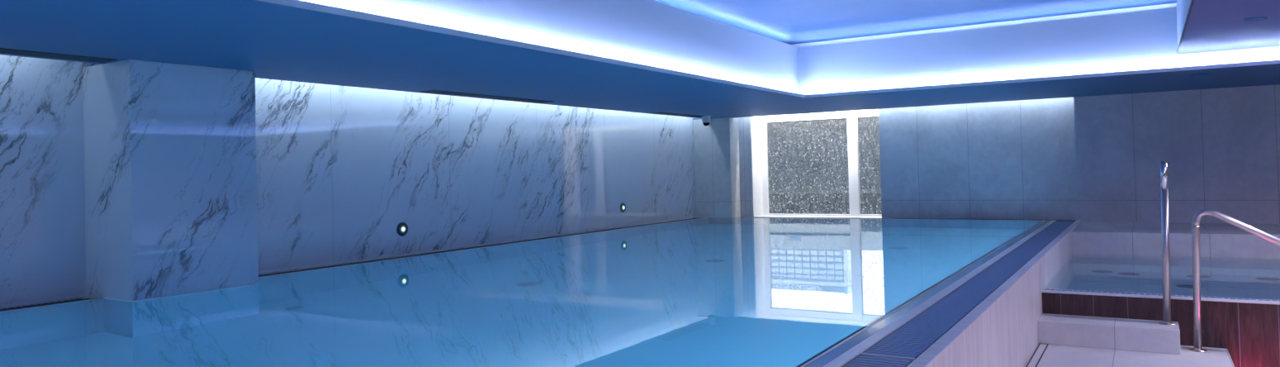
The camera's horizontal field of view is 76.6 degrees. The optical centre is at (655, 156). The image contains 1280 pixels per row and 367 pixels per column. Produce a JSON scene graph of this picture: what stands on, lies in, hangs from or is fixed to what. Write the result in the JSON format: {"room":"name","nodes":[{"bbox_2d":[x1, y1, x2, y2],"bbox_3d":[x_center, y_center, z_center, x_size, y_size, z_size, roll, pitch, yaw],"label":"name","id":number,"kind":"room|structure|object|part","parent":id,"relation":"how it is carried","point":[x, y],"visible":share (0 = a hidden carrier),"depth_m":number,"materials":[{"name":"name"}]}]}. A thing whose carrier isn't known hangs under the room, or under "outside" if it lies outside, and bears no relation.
{"room":"spa","nodes":[
{"label":"spa","id":0,"kind":"room"},
{"bbox_2d":[0,54,695,304],"bbox_3d":[-2.749,0.364,6.494,0.250,4.000,13.950,-2,-1,31],"label":"wall","id":1,"kind":"structure","parent":0,"point":[339,168],"depth_m":6.87,"materials":[{"name":"stone"}]},
{"bbox_2d":[396,222,407,236],"bbox_3d":[-2.214,0.635,7.098,0.021,0.124,0.124,-2,-1,31],"label":"wall light","id":2,"kind":"object","parent":1,"relation":"attached to","point":[402,227],"visible":1,"depth_m":7.09,"materials":[{"name":"grey metal"}]},
{"bbox_2d":[620,202,625,212],"bbox_3d":[-0.403,0.634,10.083,0.021,0.124,0.124,-2,-1,31],"label":"wall light","id":3,"kind":"object","parent":1,"relation":"attached to","point":[623,206],"visible":1,"depth_m":10.07,"materials":[{"name":"grey metal"}]},
{"bbox_2d":[0,216,1081,366],"bbox_3d":[-0.567,1.429,5.020,4.943,1.310,13.200,-2,-1,31],"label":"swimming pool","id":4,"kind":"object","parent":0,"point":[1001,330],"visible":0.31,"depth_m":4.33,"materials":[{"name":"tile"}]},
{"bbox_2d":[0,298,89,311],"bbox_3d":[-4.703,0.863,2.782,0.197,0.016,4.980,-2,-1,31],"label":"overflow grating","id":5,"kind":"object","parent":4,"relation":"on","point":[78,299],"visible":0.33,"depth_m":4.72,"materials":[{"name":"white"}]},
{"bbox_2d":[83,59,258,300],"bbox_3d":[-3.083,0.151,5.182,0.553,1.420,0.780,-2,-1,31],"label":"marble pillar","id":6,"kind":"structure","parent":4,"relation":"on","point":[170,158],"depth_m":4.93,"materials":[{"name":"white stone"}]},
{"bbox_2d":[258,218,697,276],"bbox_3d":[-1.164,0.879,8.612,0.197,0.016,7.060,-2,-1,31],"label":"overflow grating","id":7,"kind":"object","parent":4,"relation":"on","point":[374,260],"visible":0.34,"depth_m":7.41,"materials":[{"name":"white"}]},
{"bbox_3d":[-0.391,0.799,5.383,4.470,0.033,11.800,-2,-1,31],"label":"pool edge trim","id":8,"kind":"part","parent":4,"relation":"part of","materials":[{"name":"stone"}]},
{"bbox_2d":[0,217,1042,366],"bbox_3d":[-0.445,0.788,5.404,4.342,0.001,11.780,-2,-1,31],"label":"pool water","id":9,"kind":"object","parent":4,"relation":"in","point":[708,291],"visible":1,"depth_m":4.25,"materials":[{"name":"blue liquid"}]},
{"bbox_2d":[692,117,740,218],"bbox_3d":[0.884,0.168,11.688,0.583,1.420,0.300,-2,-1,31],"label":"stone pier","id":10,"kind":"object","parent":4,"relation":"on","point":[716,144],"visible":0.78,"depth_m":11.55,"materials":[{"name":"stone"}]},
{"bbox_2d":[843,355,911,366],"bbox_3d":[-0.315,0.719,1.011,0.184,0.022,4.405,-2,-1,31],"label":"overflow grating","id":11,"kind":"object","parent":4,"relation":"on","point":[860,361],"visible":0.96,"depth_m":2.81,"materials":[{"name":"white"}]},
{"bbox_2d":[740,216,1075,221],"bbox_3d":[2.989,0.807,10.408,4.283,0.016,0.274,-2,-1,31],"label":"overflow grating","id":12,"kind":"object","parent":4,"relation":"on","point":[741,216],"visible":0.29,"depth_m":10.36,"materials":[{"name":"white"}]},
{"bbox_2d":[863,220,1074,358],"bbox_3d":[2.749,0.733,6.059,0.184,0.022,7.385,-2,-1,31],"label":"overflow grating","id":13,"kind":"object","parent":4,"relation":"on","point":[913,338],"visible":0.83,"depth_m":3.92,"materials":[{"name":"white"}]},
{"bbox_2d":[0,0,1279,119],"bbox_3d":[1.105,-1.131,4.011,9.003,0.892,13.200,-2,-1,31],"label":"ceiling","id":14,"kind":"structure","parent":0,"point":[715,59],"depth_m":6.62,"materials":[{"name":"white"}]},
{"bbox_2d":[0,47,117,62],"bbox_3d":[-3.618,-0.562,4.070,0.170,0.006,1.600,-2,-1,31],"label":"ceiling vent","id":15,"kind":"object","parent":14,"relation":"in","point":[2,50],"visible":1,"depth_m":4.50,"materials":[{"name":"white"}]},
{"bbox_2d":[421,90,554,103],"bbox_3d":[-1.511,-0.553,7.540,0.170,0.006,1.600,-2,-1,31],"label":"ceiling vent","id":16,"kind":"object","parent":14,"relation":"in","point":[440,92],"visible":1,"depth_m":7.42,"materials":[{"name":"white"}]},
{"bbox_2d":[654,112,704,117],"bbox_3d":[0.339,-0.545,10.588,0.170,0.006,1.150,-2,-1,31],"label":"ceiling vent","id":17,"kind":"object","parent":14,"relation":"in","point":[665,113],"visible":0.99,"depth_m":10.49,"materials":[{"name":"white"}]},
{"bbox_2d":[701,115,710,125],"bbox_3d":[0.685,-0.483,10.991,0.116,0.134,0.116,-2,-1,31],"label":"security camera","id":18,"kind":"object","parent":14,"relation":"attached to","point":[706,119],"visible":0.98,"depth_m":10.95,"materials":[{"name":"white plastic"}]},
{"bbox_3d":[1.887,-0.885,2.688,0.010,0.019,9.550,-2,-1,31],"label":"shadow gap trim","id":19,"kind":"part","parent":14,"relation":"part of","materials":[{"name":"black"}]},
{"bbox_2d":[1189,73,1209,76],"bbox_3d":[4.764,-0.716,7.100,0.150,0.010,0.150,-2,-1,31],"label":"ceiling speaker","id":20,"kind":"object","parent":14,"relation":"attached to","point":[1195,74],"visible":1,"depth_m":7.07,"materials":[{"name":"blue paint"}]},
{"bbox_3d":[3.011,-0.925,2.076,2.550,0.012,9.670,-2,-1,31],"label":"dropped panel","id":21,"kind":"part","parent":14,"relation":"part of","materials":[{"name":"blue paint"}]},
{"bbox_2d":[1243,16,1267,21],"bbox_3d":[3.839,-0.879,5.182,0.124,0.010,0.124,-2,-1,31],"label":"ceiling speaker","id":22,"kind":"object","parent":14,"relation":"attached to","point":[1258,18],"visible":1,"depth_m":5.17,"materials":[{"name":"blue paint"}]},
{"bbox_2d":[1246,18,1265,20],"bbox_3d":[3.839,-0.878,5.182,0.106,0.004,0.106,-2,-1,12],"label":"grille","id":23,"kind":"object","parent":22,"relation":"attached to","point":[1247,19],"depth_m":5.18,"materials":[{"name":"metal"}]},
{"bbox_2d":[735,97,1077,220],"bbox_3d":[3.142,0.293,10.755,5.403,4.000,0.450,-2,-1,31],"label":"wall","id":24,"kind":"structure","parent":0,"point":[1007,159],"depth_m":10.00,"materials":[{"name":"grey tile"}]},
{"bbox_2d":[749,109,884,218],"bbox_3d":[2.306,-0.409,11.291,1.945,2.535,0.504,-2,-1,31],"label":"window","id":25,"kind":"structure","parent":24,"relation":"in","point":[760,207],"depth_m":11.52,"materials":[{"name":"white paint"}]},
{"bbox_3d":[2.162,0.146,11.517,1.240,1.350,0.006,-2,-1,31],"label":"pane","id":26,"kind":"part","parent":25,"relation":"part of","materials":[{"name":"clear glass"}]},
{"bbox_3d":[2.319,0.842,11.228,1.935,0.031,0.414,-2,-1,31],"label":"sill","id":27,"kind":"part","parent":25,"relation":"part of","materials":[{"name":"white"}]},
{"bbox_3d":[2.969,0.117,11.027,0.430,1.350,0.006,-2,-1,31],"label":"pane","id":28,"kind":"part","parent":25,"relation":"part of","materials":[{"name":"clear glass"}]},
{"bbox_2d":[1073,84,1279,223],"bbox_3d":[6.721,0.159,8.220,4.350,4.000,0.170,-2,-1,31],"label":"wall","id":29,"kind":"structure","parent":0,"point":[1220,148],"depth_m":8.75,"materials":[{"name":"grey tile"}]},
{"bbox_3d":[2.167,1.722,0.827,4.060,0.200,8.870,-2,-1,31],"label":"floor","id":30,"kind":"structure","parent":0,"visible":0},
{"bbox_2d":[1024,342,1234,366],"bbox_3d":[2.738,1.451,4.681,1.055,0.450,1.650,-2,-1,31],"label":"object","id":31,"kind":"structure","parent":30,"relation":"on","point":[1054,355],"depth_m":4.93,"materials":[{"name":"beige tile"}]},
{"bbox_2d":[1025,342,1048,366],"bbox_3d":[2.256,1.240,4.848,0.056,0.001,1.236,-2,-1,31],"label":"floor drain","id":32,"kind":"object","parent":31,"relation":"on","point":[1039,343],"visible":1,"depth_m":5.07,"materials":[{"name":"black"}]},
{"bbox_2d":[1037,312,1180,354],"bbox_3d":[2.968,1.156,5.325,0.798,0.150,0.310,-2,-1,31],"label":"stone step","id":33,"kind":"structure","parent":31,"relation":"on","point":[1124,334],"depth_m":5.21,"materials":[{"name":"white stone"}]},
{"bbox_2d":[1158,160,1175,325],"bbox_3d":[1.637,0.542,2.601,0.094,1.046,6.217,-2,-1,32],"label":"handrail","id":34,"kind":"object","parent":33,"relation":"on","point":[1163,165],"visible":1,"depth_m":5.18,"materials":[{"name":"silver metal"}]},
{"bbox_3d":[3.270,0.633,5.190,0.051,0.858,0.041,-2,-1,31],"label":"post","id":35,"kind":"part","parent":34,"relation":"part of","materials":[{"name":"silver metal"}]},
{"bbox_2d":[1041,222,1279,366],"bbox_3d":[5.528,1.243,6.394,4.060,1.128,4.186,-2,-1,31],"label":"pool","id":36,"kind":"object","parent":30,"relation":"in","point":[1249,328],"visible":0.42,"depth_m":5.49,"materials":[{"name":"stone"}]},
{"bbox_2d":[1045,253,1279,299],"bbox_3d":[5.100,0.893,5.901,3.860,0.001,2.575,-2,-1,31],"label":"water","id":37,"kind":"object","parent":36,"relation":"in","point":[1237,277],"visible":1,"depth_m":6.31,"materials":[{"name":"blue liquid"}]},
{"bbox_2d":[1189,208,1279,351],"bbox_3d":[2.181,0.977,2.257,1.171,1.338,6.237,-2,-1,33],"label":"handrail","id":38,"kind":"object","parent":30,"relation":"on","point":[1197,215],"visible":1,"depth_m":5.07,"materials":[{"name":"silver metal"}]},
{"bbox_3d":[3.401,0.818,5.089,0.054,0.777,0.041,-2,-1,31],"label":"post","id":39,"kind":"part","parent":38,"relation":"part of","materials":[{"name":"silver metal"}]},
{"bbox_3d":[3.868,0.605,4.806,1.132,0.588,0.041,-2,-1,31],"label":"rail","id":40,"kind":"part","parent":38,"relation":"part of","materials":[{"name":"silver metal"}]},
{"label":"outside","id":41,"kind":"structure","parent":0,"visible":0},
{"bbox_2d":[768,188,881,193],"bbox_3d":[72.577,5.468,196.387,240.000,0.200,388.900,-2,-1,31],"label":"ground","id":42,"kind":"structure","parent":41,"point":[839,190],"depth_m":124.91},
{"bbox_2d":[767,116,881,189],"bbox_3d":[105.089,-36.467,83.703,285.000,78.000,32.000,-2,-1,31],"label":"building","id":43,"kind":"structure","parent":42,"relation":"on","point":[789,132],"depth_m":135.49,"materials":[{"name":"grey stone"}]},
{"bbox_2d":[768,192,881,213],"bbox_3d":[8.157,2.043,10.426,21.000,3.240,0.300,-2,-1,31],"label":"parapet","id":44,"kind":"object","parent":42,"relation":"on","point":[811,209],"visible":0.02,"depth_m":13.53,"materials":[{"name":"grey"}]}
]}

